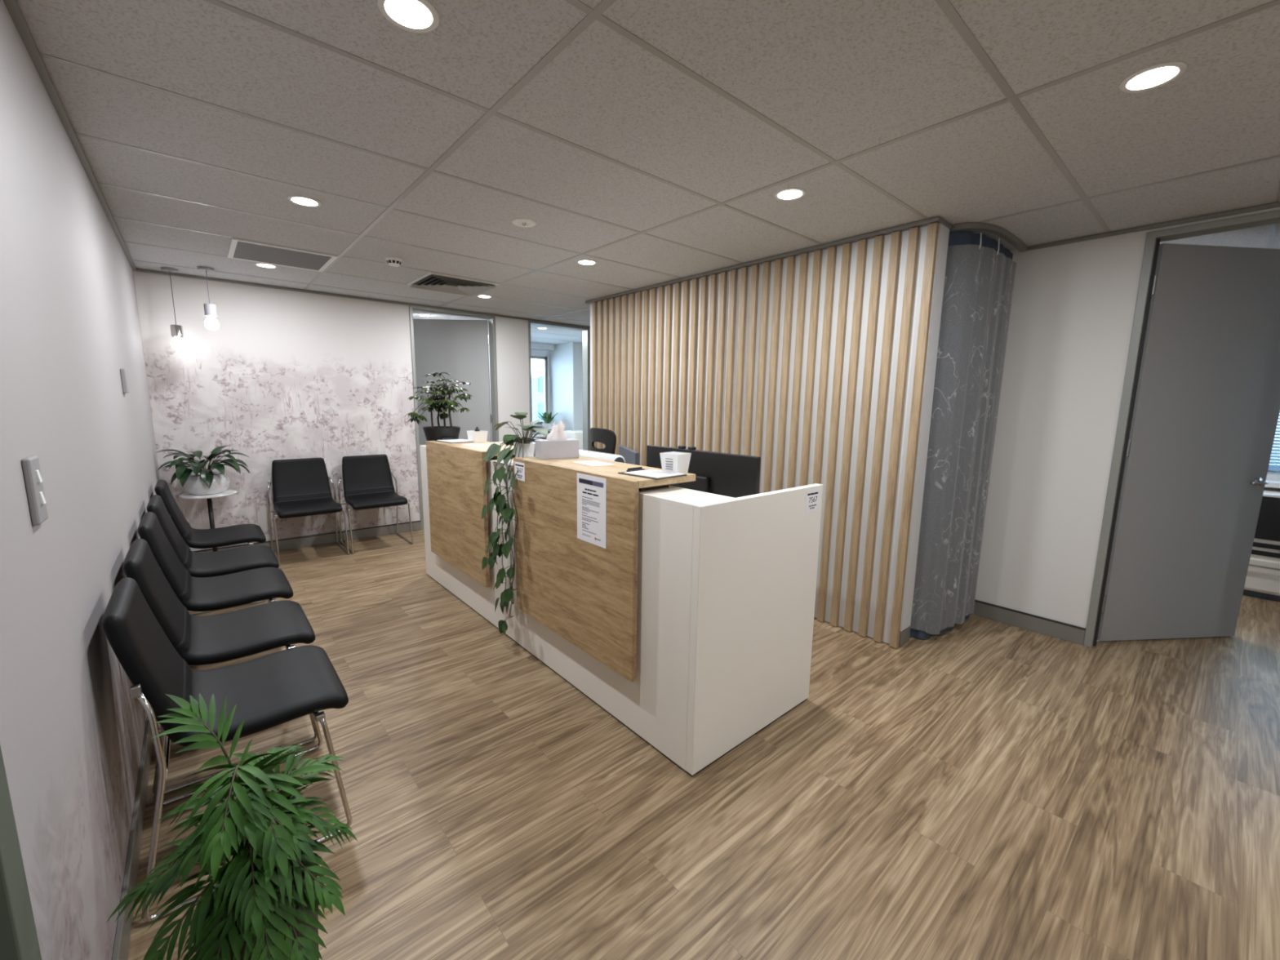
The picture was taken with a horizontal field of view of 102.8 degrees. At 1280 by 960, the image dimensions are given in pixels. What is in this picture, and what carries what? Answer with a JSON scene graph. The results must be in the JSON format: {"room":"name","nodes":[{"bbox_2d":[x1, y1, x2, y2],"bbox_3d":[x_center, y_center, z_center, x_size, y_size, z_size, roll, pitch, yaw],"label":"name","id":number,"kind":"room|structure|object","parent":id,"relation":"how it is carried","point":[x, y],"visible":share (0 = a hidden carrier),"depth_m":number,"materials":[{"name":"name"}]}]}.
{"room":"lobby","nodes":[
{"label":"lobby","id":0,"kind":"room"},
{"bbox_2d":[0,0,159,959],"bbox_3d":[-2.517,-0.174,2.414,0.120,2.397,4.680,-7,11,-40],"label":"wall","id":1,"kind":"structure","parent":0,"point":[72,730],"depth_m":1.25,"materials":[{"name":"white paint"}]},
{"bbox_2d":[0,745,41,959],"bbox_3d":[-0.649,0.187,0.286,0.126,2.377,1.029,-7,11,-40],"label":"door","id":2,"kind":"structure","parent":1,"relation":"in","point":[19,940],"depth_m":0.74,"materials":[{"name":"grey paint"}]},
{"bbox_2d":[21,455,48,525],"bbox_3d":[-1.227,0.020,1.039,0.016,0.134,0.076,-7,11,-40],"label":"light switch","id":3,"kind":"object","parent":1,"relation":"attached to","point":[30,465],"visible":1,"depth_m":1.02,"materials":[{"name":"grey plastic"}]},
{"bbox_2d":[120,368,129,393],"bbox_3d":[-2.622,-0.503,2.597,0.018,0.120,0.100,-7,11,-40],"label":"wall control","id":4,"kind":"object","parent":1,"relation":"attached to","point":[123,373],"visible":1,"depth_m":2.56,"materials":[{"name":"grey plastic"}]},
{"bbox_2d":[111,716,153,959],"bbox_3d":[-2.448,0.962,2.591,0.012,0.100,4.562,-7,11,-40],"label":"baseboard","id":5,"kind":"structure","parent":1,"relation":"attached to","point":[123,929],"depth_m":1.54,"materials":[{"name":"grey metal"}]},
{"bbox_2d":[192,520,1085,630],"bbox_3d":[-0.477,0.651,4.457,6.754,0.010,1.586,2,9,10],"label":"trim","id":6,"kind":"structure","parent":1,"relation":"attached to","point":[977,601],"depth_m":4.41,"materials":[{"name":"grey rubber"}]},
{"bbox_2d":[133,271,420,551],"bbox_3d":[-3.241,-0.547,4.785,2.162,2.397,0.100,-7,11,-40],"label":"wall","id":7,"kind":"structure","parent":0,"point":[283,374],"depth_m":4.63,"materials":[{"name":"white paint"}]},
{"bbox_2d":[196,521,421,552],"bbox_3d":[-2.662,0.529,5.394,3.395,0.100,0.012,-7,11,-40],"label":"baseboard","id":8,"kind":"structure","parent":7,"relation":"attached to","point":[291,544],"depth_m":5.07,"materials":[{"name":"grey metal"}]},
{"bbox_2d":[408,305,498,529],"bbox_3d":[-2.266,-0.713,6.004,0.943,2.382,0.711,-7,11,-40],"label":"door","id":9,"kind":"structure","parent":7,"relation":"in","point":[460,348],"depth_m":6.00,"materials":[{"name":"grey"}]},
{"bbox_2d":[487,320,492,442],"bbox_3d":[-2.431,-0.901,7.170,0.100,2.397,2.491,-7,11,-40],"label":"door frame","id":10,"kind":"structure","parent":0,"point":[487,320],"depth_m":6.40,"materials":[{"name":"grey paint"}]},
{"bbox_2d":[530,349,549,439],"bbox_3d":[-2.429,-1.141,8.733,1.970,2.397,0.100,-7,11,-40],"label":"wall","id":11,"kind":"structure","parent":0,"point":[534,352],"depth_m":9.18,"materials":[{"name":"white paint"}]},
{"bbox_2d":[531,355,547,437],"bbox_3d":[-2.268,-1.409,8.508,1.970,1.400,0.520,-7,11,-40],"label":"window","id":12,"kind":"structure","parent":11,"relation":"in","point":[545,370],"depth_m":9.22,"materials":[{"name":"grey metal"}]},
{"bbox_2d":[536,411,557,435],"bbox_3d":[-1.661,-1.010,8.982,0.383,0.423,0.421,3,9,12],"label":"plant","id":13,"kind":"object","parent":12,"relation":"on","point":[547,418],"visible":0.89,"depth_m":8.92,"materials":[{"name":"green plant"}]},
{"bbox_2d":[530,342,555,351],"bbox_3d":[-2.316,-2.263,8.447,1.970,0.090,0.200,-7,11,-40],"label":"trim","id":14,"kind":"structure","parent":11,"relation":"attached to","point":[536,346],"depth_m":8.87,"materials":[{"name":"white paint"}]},
{"bbox_2d":[495,316,590,450],"bbox_3d":[-0.547,-0.864,7.091,4.958,2.397,0.100,-7,11,-40],"label":"wall","id":15,"kind":"structure","parent":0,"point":[512,334],"depth_m":6.11,"materials":[{"name":"white paint"}]},
{"bbox_2d":[528,320,589,450],"bbox_3d":[-1.060,-0.796,6.653,0.897,2.382,0.124,-7,11,-40],"label":"door frame","id":16,"kind":"structure","parent":15,"relation":"attached to","point":[585,331],"depth_m":6.79,"materials":[{"name":"grey metal"}]},
{"bbox_2d":[548,342,582,430],"bbox_3d":[-0.699,-1.266,9.705,1.930,2.397,0.880,-7,11,-40],"label":"wall pillar","id":17,"kind":"structure","parent":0,"point":[566,362],"depth_m":8.84,"materials":[{"name":"white paint"}]},
{"bbox_2d":[16,0,1279,345],"bbox_3d":[0.528,-1.650,4.073,7.500,0.100,11.400,-7,11,-40],"label":"ceiling","id":18,"kind":"structure","parent":0,"point":[846,77],"depth_m":1.82,"materials":[{"name":"tile"}]},
{"bbox_2d":[160,266,186,350],"bbox_3d":[-3.647,-1.331,3.998,0.100,0.618,0.100,-7,11,-40],"label":"pendant light","id":19,"kind":"object","parent":18,"relation":"hanging from","point":[177,343],"visible":1,"depth_m":4.00,"materials":[{"name":"white glass"}]},
{"bbox_2d":[169,324,183,337],"bbox_3d":[-3.649,-1.174,4.022,0.074,0.088,0.074,-7,11,-40],"label":"socket","id":20,"kind":"object","parent":19,"relation":"attached to","point":[176,331],"depth_m":4.00,"materials":[{"name":"silver metal"}]},
{"bbox_2d":[197,266,219,330],"bbox_3d":[-3.333,-1.398,3.950,0.100,0.464,0.100,-7,11,-40],"label":"pendant light","id":21,"kind":"object","parent":18,"relation":"hanging from","point":[211,322],"visible":1,"depth_m":3.94,"materials":[{"name":"white glass"}]},
{"bbox_2d":[203,303,217,316],"bbox_3d":[-3.334,-1.317,3.962,0.074,0.088,0.074,-7,11,-40],"label":"socket","id":22,"kind":"object","parent":21,"relation":"attached to","point":[210,309],"depth_m":3.94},
{"bbox_2d":[253,262,277,268],"bbox_3d":[-2.796,-1.602,3.817,0.144,0.006,0.144,-7,11,-40],"label":"recessed light","id":23,"kind":"object","parent":18,"relation":"in","point":[260,264],"visible":0.99,"depth_m":3.82,"materials":[{"name":"white plastic"}]},
{"bbox_2d":[227,238,337,271],"bbox_3d":[-2.499,-1.558,3.566,0.576,0.008,0.577,-7,11,-40],"label":"ceiling vent","id":24,"kind":"object","parent":18,"relation":"in","point":[239,249],"visible":1,"depth_m":3.54,"materials":[{"name":"grey metal"}]},
{"bbox_2d":[287,195,321,207],"bbox_3d":[-1.679,-1.394,2.556,0.144,0.006,0.144,-7,11,-40],"label":"recessed light","id":25,"kind":"object","parent":18,"relation":"in","point":[303,201],"visible":1,"depth_m":2.55,"materials":[{"name":"white plastic"}]},
{"bbox_2d":[385,256,402,266],"bbox_3d":[-1.724,-1.529,3.579,0.104,0.050,0.103,-7,11,-40],"label":"smoke detector","id":26,"kind":"object","parent":18,"relation":"attached to","point":[394,261],"visible":1,"depth_m":3.55,"materials":[{"name":"white plastic"}]},
{"bbox_2d":[377,0,439,32],"bbox_3d":[-0.586,-1.186,1.296,0.144,0.006,0.144,-7,11,-40],"label":"recessed light","id":27,"kind":"object","parent":18,"relation":"in","point":[411,15],"visible":1,"depth_m":1.30,"materials":[{"name":"white plastic"}]},
{"bbox_2d":[417,314,431,316],"bbox_3d":[-2.529,-1.933,6.002,0.144,0.006,0.144,-7,11,-40],"label":"recessed light","id":28,"kind":"object","parent":18,"relation":"in","point":[422,315],"visible":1,"depth_m":6.00,"materials":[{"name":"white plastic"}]},
{"bbox_2d":[406,271,499,296],"bbox_3d":[-1.592,-1.656,4.345,0.576,0.027,0.576,-7,11,-40],"label":"ceiling vent","id":29,"kind":"object","parent":18,"relation":"in","point":[430,281],"visible":1,"depth_m":4.32,"materials":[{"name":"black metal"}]},
{"bbox_2d":[476,294,492,297],"bbox_3d":[-1.479,-1.742,4.850,0.144,0.006,0.144,-7,11,-40],"label":"recessed light","id":30,"kind":"object","parent":18,"relation":"in","point":[478,295],"visible":1,"depth_m":4.85,"materials":[{"name":"white plastic"}]},
{"bbox_2d":[511,217,536,227],"bbox_3d":[-0.641,-1.415,2.823,0.132,0.018,0.132,-7,11,-40],"label":"plate","id":31,"kind":"object","parent":18,"relation":"attached to","point":[521,222],"visible":1,"depth_m":2.81,"materials":[{"name":"white plastic"}]},
{"bbox_2d":[576,259,596,265],"bbox_3d":[-0.376,-1.538,3.611,0.144,0.006,0.144,-7,11,-40],"label":"recessed light","id":32,"kind":"object","parent":18,"relation":"in","point":[584,262],"visible":1,"depth_m":3.61,"materials":[{"name":"white plastic"}]},
{"bbox_2d":[40,0,1279,344],"bbox_3d":[0.722,-1.580,3.933,7.000,0.012,10.520,-7,11,-40],"label":"grid","id":33,"kind":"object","parent":18,"relation":"attached to","point":[945,6],"depth_m":1.89,"materials":[{"name":"grey metal"}]},
{"bbox_2d":[773,187,805,200],"bbox_3d":[0.702,-1.337,2.391,0.144,0.006,0.144,-7,11,-40],"label":"recessed light","id":34,"kind":"object","parent":18,"relation":"in","point":[789,193],"visible":1,"depth_m":2.38,"materials":[{"name":"white plastic"}]},
{"bbox_2d":[949,222,1027,252],"bbox_3d":[2.043,-1.384,2.906,0.768,0.027,0.147,-4,10,-27],"label":"track","id":35,"kind":"object","parent":18,"relation":"attached to","point":[1000,232],"visible":0.93,"depth_m":2.78,"materials":[{"name":"grey metal"}]},
{"bbox_2d":[909,231,1016,639],"bbox_3d":[2.001,-0.209,3.112,0.756,2.359,0.170,-4,10,-27],"label":"curtain","id":36,"kind":"object","parent":35,"relation":"hanging from","point":[980,277],"visible":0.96,"depth_m":2.99,"materials":[{"name":"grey fabric"}]},
{"bbox_2d":[1119,61,1187,93],"bbox_3d":[1.519,-1.191,1.514,0.144,0.006,0.144,-7,11,-40],"label":"recessed light","id":37,"kind":"object","parent":18,"relation":"in","point":[1153,77],"visible":1,"depth_m":1.51,"materials":[{"name":"white plastic"}]},
{"bbox_2d":[128,515,1279,959],"bbox_3d":[0.494,0.818,4.451,7.500,0.100,11.400,-7,11,-40],"label":"floor","id":38,"kind":"structure","parent":0,"point":[982,788],"depth_m":1.85,"materials":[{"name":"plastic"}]},
{"bbox_2d":[177,488,237,551],"bbox_3d":[-3.513,0.425,4.200,0.368,0.646,0.368,-7,11,-40],"label":"side table","id":39,"kind":"object","parent":38,"relation":"on","point":[228,492],"visible":0.41,"depth_m":4.14,"materials":[{"name":"white plastic"}]},
{"bbox_2d":[155,445,250,495],"bbox_3d":[-3.508,-0.078,4.132,0.579,0.368,0.576,-7,11,-40],"label":"peace lily","id":40,"kind":"object","parent":39,"relation":"on","point":[202,482],"visible":1,"depth_m":4.04,"materials":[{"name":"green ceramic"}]},
{"bbox_2d":[182,471,230,495],"bbox_3d":[-3.511,0.029,4.136,0.298,0.156,0.298,-7,11,-40],"label":"plant pot","id":41,"kind":"object","parent":39,"relation":"on","point":[194,485],"depth_m":4.03,"materials":[{"name":"white ceramic"}]},
{"bbox_2d":[154,479,266,615],"bbox_3d":[-2.971,0.419,3.575,0.539,0.858,0.539,-7,11,-40],"label":"chair","id":42,"kind":"object","parent":38,"relation":"on","point":[193,538],"visible":0.73,"depth_m":3.45,"materials":[{"name":"black leather"}]},
{"bbox_2d":[146,494,279,602],"bbox_3d":[-2.494,0.509,3.030,0.539,0.858,0.539,-7,11,-40],"label":"chair","id":43,"kind":"object","parent":38,"relation":"on","point":[209,564],"visible":0.64,"depth_m":2.92,"materials":[{"name":"black leather"}]},
{"bbox_2d":[137,511,293,648],"bbox_3d":[-2.115,0.581,2.597,0.539,0.858,0.539,-7,11,-40],"label":"chair","id":44,"kind":"object","parent":38,"relation":"on","point":[250,586],"visible":0.66,"depth_m":2.48,"materials":[{"name":"black leather"}]},
{"bbox_2d":[122,538,317,795],"bbox_3d":[-1.703,0.658,2.127,0.539,0.858,0.539,-7,11,-40],"label":"chair","id":45,"kind":"object","parent":38,"relation":"on","point":[202,640],"visible":0.73,"depth_m":2.01,"materials":[{"name":"black leather"}]},
{"bbox_2d":[101,577,352,922],"bbox_3d":[-1.314,0.731,1.689,0.539,0.858,0.539,-7,11,-40],"label":"chair","id":46,"kind":"object","parent":38,"relation":"on","point":[272,690],"visible":0.91,"depth_m":1.58,"materials":[{"name":"black leather"}]},
{"bbox_2d":[106,693,357,959],"bbox_3d":[-0.821,0.837,1.072,0.407,0.849,0.410,-7,11,-40],"label":"potted palm","id":47,"kind":"object","parent":38,"relation":"on","point":[263,903],"visible":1,"depth_m":0.98,"materials":[{"name":"green plant"}]},
{"bbox_2d":[266,457,349,565],"bbox_3d":[-3.022,0.257,4.630,0.539,0.858,0.539,-7,11,-40],"label":"chair","id":48,"kind":"object","parent":38,"relation":"on","point":[301,487],"visible":0.98,"depth_m":4.67,"materials":[{"name":"black leather"}]},
{"bbox_2d":[337,454,413,553],"bbox_3d":[-2.598,0.207,4.993,0.539,0.858,0.539,-7,11,-40],"label":"chair","id":49,"kind":"object","parent":38,"relation":"on","point":[367,481],"visible":0.99,"depth_m":5.03,"materials":[{"name":"black leather"}]},
{"bbox_2d":[564,430,582,449],"bbox_3d":[-0.933,-0.376,8.719,0.720,0.930,0.466,-7,11,-40],"label":"base cabinet","id":50,"kind":"object","parent":38,"relation":"on","point":[574,434],"visible":0.09,"depth_m":8.34,"materials":[{"name":"white laminate"}]},
{"bbox_2d":[590,427,616,454],"bbox_3d":[-0.553,0.144,4.495,0.584,1.189,0.554,-7,11,-40],"label":"office chair","id":51,"kind":"object","parent":38,"relation":"on","point":[606,437],"visible":0.23,"depth_m":4.43,"materials":[{"name":"black plastic"}]},
{"bbox_2d":[419,439,822,776],"bbox_3d":[-0.475,0.374,3.239,0.869,1.118,2.986,-7,11,-40],"label":"reception desk","id":52,"kind":"object","parent":38,"relation":"on","point":[691,628],"visible":0.84,"depth_m":2.18,"materials":[{"name":"white laminate"}]},
{"bbox_2d":[404,372,473,440],"bbox_3d":[-1.550,-0.547,3.959,0.537,0.565,0.416,1,9,3],"label":"plant","id":53,"kind":"object","parent":52,"relation":"on","point":[432,433],"visible":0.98,"depth_m":3.89,"materials":[{"name":"green plant"}]},
{"bbox_2d":[434,437,472,443],"bbox_3d":[-1.360,-0.294,3.763,0.200,0.020,0.280,-8,12,-44],"label":"clipboard","id":54,"kind":"object","parent":52,"relation":"on","point":[450,440],"visible":1,"depth_m":3.75,"materials":[{"name":"white paper"}]},
{"bbox_2d":[462,443,490,446],"bbox_3d":[-1.115,-0.239,3.484,0.180,0.001,0.120,8,11,41],"label":"paper sheet","id":55,"kind":"object","parent":52,"relation":"on","point":[477,444],"visible":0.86,"depth_m":3.46,"materials":[{"name":"white paper"}]},
{"bbox_2d":[466,426,488,442],"bbox_3d":[-1.193,-0.337,3.748,0.108,0.112,0.108,8,11,41],"label":"holder","id":56,"kind":"object","parent":52,"relation":"on","point":[477,435],"visible":1,"depth_m":3.71,"materials":[{"name":"white plastic"}]},
{"bbox_2d":[431,439,534,456],"bbox_3d":[-1.120,-0.230,3.529,0.326,0.030,0.983,-7,11,-40],"label":"countertop","id":57,"kind":"structure","parent":52,"relation":"on","point":[484,448],"depth_m":3.44,"materials":[{"name":"brown wood"}]},
{"bbox_2d":[481,412,551,635],"bbox_3d":[-0.664,0.245,2.972,0.470,1.261,0.523,-7,11,-40],"label":"pothos","id":58,"kind":"object","parent":52,"relation":"on","point":[522,448],"visible":0.98,"depth_m":2.87,"materials":[{"name":"green plant"}]},
{"bbox_2d":[514,461,524,481],"bbox_3d":[-0.636,-0.046,2.697,0.001,0.096,0.108,-7,11,-40],"label":"sticker","id":59,"kind":"object","parent":52,"relation":"attached to","point":[520,476],"visible":0.99,"depth_m":2.69,"materials":[{"name":"white paper"}]},
{"bbox_2d":[513,442,534,457],"bbox_3d":[-0.679,-0.162,3.008,0.124,0.114,0.124,-7,11,-40],"label":"pot","id":60,"kind":"object","parent":52,"relation":"on","point":[529,447],"depth_m":2.96,"materials":[{"name":"white ceramic"}]},
{"bbox_2d":[534,420,578,459],"bbox_3d":[-0.450,-0.222,2.764,0.216,0.202,0.100,-4,10,-30],"label":"tissue box","id":61,"kind":"object","parent":52,"relation":"on","point":[556,446],"visible":1,"depth_m":2.73,"materials":[{"name":"white paper"}]},
{"bbox_2d":[577,472,606,548],"bbox_3d":[-0.214,0.130,2.227,0.001,0.302,0.216,-7,11,-40],"label":"notice sheet","id":62,"kind":"object","parent":52,"relation":"attached to","point":[591,490],"visible":1,"depth_m":2.22,"materials":[{"name":"white paper"}]},
{"bbox_2d":[574,460,613,466],"bbox_3d":[-0.232,-0.084,2.548,0.124,0.001,0.200,-6,11,-36],"label":"paper sheet","id":63,"kind":"object","parent":52,"relation":"on","point":[593,463],"visible":1,"depth_m":2.54,"materials":[{"name":"white paper"}]},
{"bbox_2d":[578,449,625,462],"bbox_3d":[-0.308,0.032,3.027,0.220,0.400,0.524,-7,11,-40],"label":"printer","id":64,"kind":"object","parent":52,"relation":"on","point":[617,458],"visible":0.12,"depth_m":2.90,"materials":[{"name":"white plastic"}]},
{"bbox_2d":[519,456,695,488],"bbox_3d":[-0.210,-0.058,2.488,0.326,0.030,1.007,-7,11,-40],"label":"countertop","id":65,"kind":"structure","parent":52,"relation":"on","point":[613,469],"depth_m":2.35,"materials":[{"name":"brown wood"}]},
{"bbox_2d":[618,444,639,465],"bbox_3d":[-0.102,-0.004,3.287,0.210,0.400,0.540,-1,9,-13],"label":"monitor","id":66,"kind":"object","parent":52,"relation":"on","point":[631,456],"visible":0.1,"depth_m":3.19,"materials":[{"name":"grey plastic"}]},
{"bbox_2d":[617,466,687,479],"bbox_3d":[0.052,-0.033,2.183,0.185,0.020,0.235,-8,12,-44],"label":"clipboard","id":67,"kind":"object","parent":52,"relation":"on","point":[637,471],"visible":0.99,"depth_m":2.16,"materials":[{"name":"white paper"}]},
{"bbox_2d":[659,451,691,473],"bbox_3d":[0.154,-0.075,2.232,0.098,0.090,0.098,8,11,41],"label":"card holder","id":68,"kind":"object","parent":52,"relation":"on","point":[675,462],"visible":0.98,"depth_m":2.20,"materials":[{"name":"white plastic"}]},
{"bbox_2d":[646,444,760,497],"bbox_3d":[0.267,0.074,2.569,0.210,0.474,0.745,-7,11,-40],"label":"monitor","id":69,"kind":"object","parent":52,"relation":"on","point":[726,474],"visible":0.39,"depth_m":2.45,"materials":[{"name":"black plastic"}]},
{"bbox_2d":[805,488,820,512],"bbox_3d":[0.774,0.093,2.286,0.112,0.098,0.001,-7,11,-40],"label":"sticker","id":70,"kind":"object","parent":52,"relation":"attached to","point":[812,503],"visible":1,"depth_m":2.28,"materials":[{"name":"white paper"}]},
{"bbox_2d":[585,216,951,648],"bbox_3d":[0.559,-0.386,4.067,0.190,2.391,3.182,-7,11,-40],"label":"slatted wall","id":71,"kind":"structure","parent":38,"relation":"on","point":[818,363],"depth_m":3.27,"materials":[{"name":"beige wood"}]},
{"bbox_2d":[1242,488,1279,601],"bbox_3d":[5.151,0.546,3.661,0.467,0.800,2.400,-7,11,-40],"label":"storage cabinet","id":72,"kind":"object","parent":38,"relation":"on","point":[1263,575],"visible":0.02,"depth_m":3.85,"materials":[{"name":"white laminate"}]},
{"bbox_2d":[974,207,1279,628],"bbox_3d":[3.231,-0.096,2.410,0.100,2.397,4.800,-7,11,-40],"label":"wall","id":73,"kind":"structure","parent":0,"point":[1073,308],"depth_m":3.11,"materials":[{"name":"white paint"}]},
{"bbox_2d":[3,0,1279,328],"bbox_3d":[0.796,-1.341,2.490,5.200,0.019,8.409,-7,11,-40],"label":"trim","id":74,"kind":"structure","parent":73,"relation":"attached to","point":[12,6],"depth_m":2.53,"materials":[{"name":"grey paint"}]},
{"bbox_2d":[972,601,1085,644],"bbox_3d":[3.173,1.044,2.547,0.012,0.100,4.800,-7,11,-40],"label":"baseboard","id":75,"kind":"structure","parent":73,"relation":"attached to","point":[1054,629],"depth_m":3.29,"materials":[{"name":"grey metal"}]},
{"bbox_2d":[1083,209,1279,647],"bbox_3d":[3.377,-0.142,2.843,0.914,2.360,0.997,-7,11,-40],"label":"door","id":76,"kind":"structure","parent":73,"relation":"in","point":[1199,411],"depth_m":2.98,"materials":[{"name":"grey"}]},
{"bbox_2d":[1264,472,1279,490],"bbox_3d":[5.145,-0.321,4.048,0.100,2.397,4.800,-7,11,-40],"label":"wall","id":77,"kind":"structure","parent":0,"point":[1277,473],"depth_m":4.10,"materials":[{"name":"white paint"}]},
{"bbox_2d":[1264,466,1279,488],"bbox_3d":[5.323,-0.525,3.635,0.270,1.270,2.600,-7,11,-40],"label":"window","id":78,"kind":"structure","parent":77,"relation":"in","point":[1273,480],"depth_m":4.05,"materials":[{"name":"grey"}]},
{"bbox_2d":[1267,411,1279,471],"bbox_3d":[5.359,-0.586,3.656,0.033,1.145,2.560,-7,11,-40],"label":"blind","id":79,"kind":"object","parent":77,"relation":"attached to","point":[1274,461],"visible":0.02,"depth_m":4.06,"materials":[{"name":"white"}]},
{"label":"outside","id":80,"kind":"structure","parent":0,"visible":0},
{"bbox_2d":[531,376,544,421],"bbox_3d":[-11.231,0.573,34.409,20.000,15.000,6.070,-7,11,-40],"label":"office building","id":81,"kind":"structure","parent":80,"point":[537,383],"depth_m":33.40,"materials":[{"name":"grey"}]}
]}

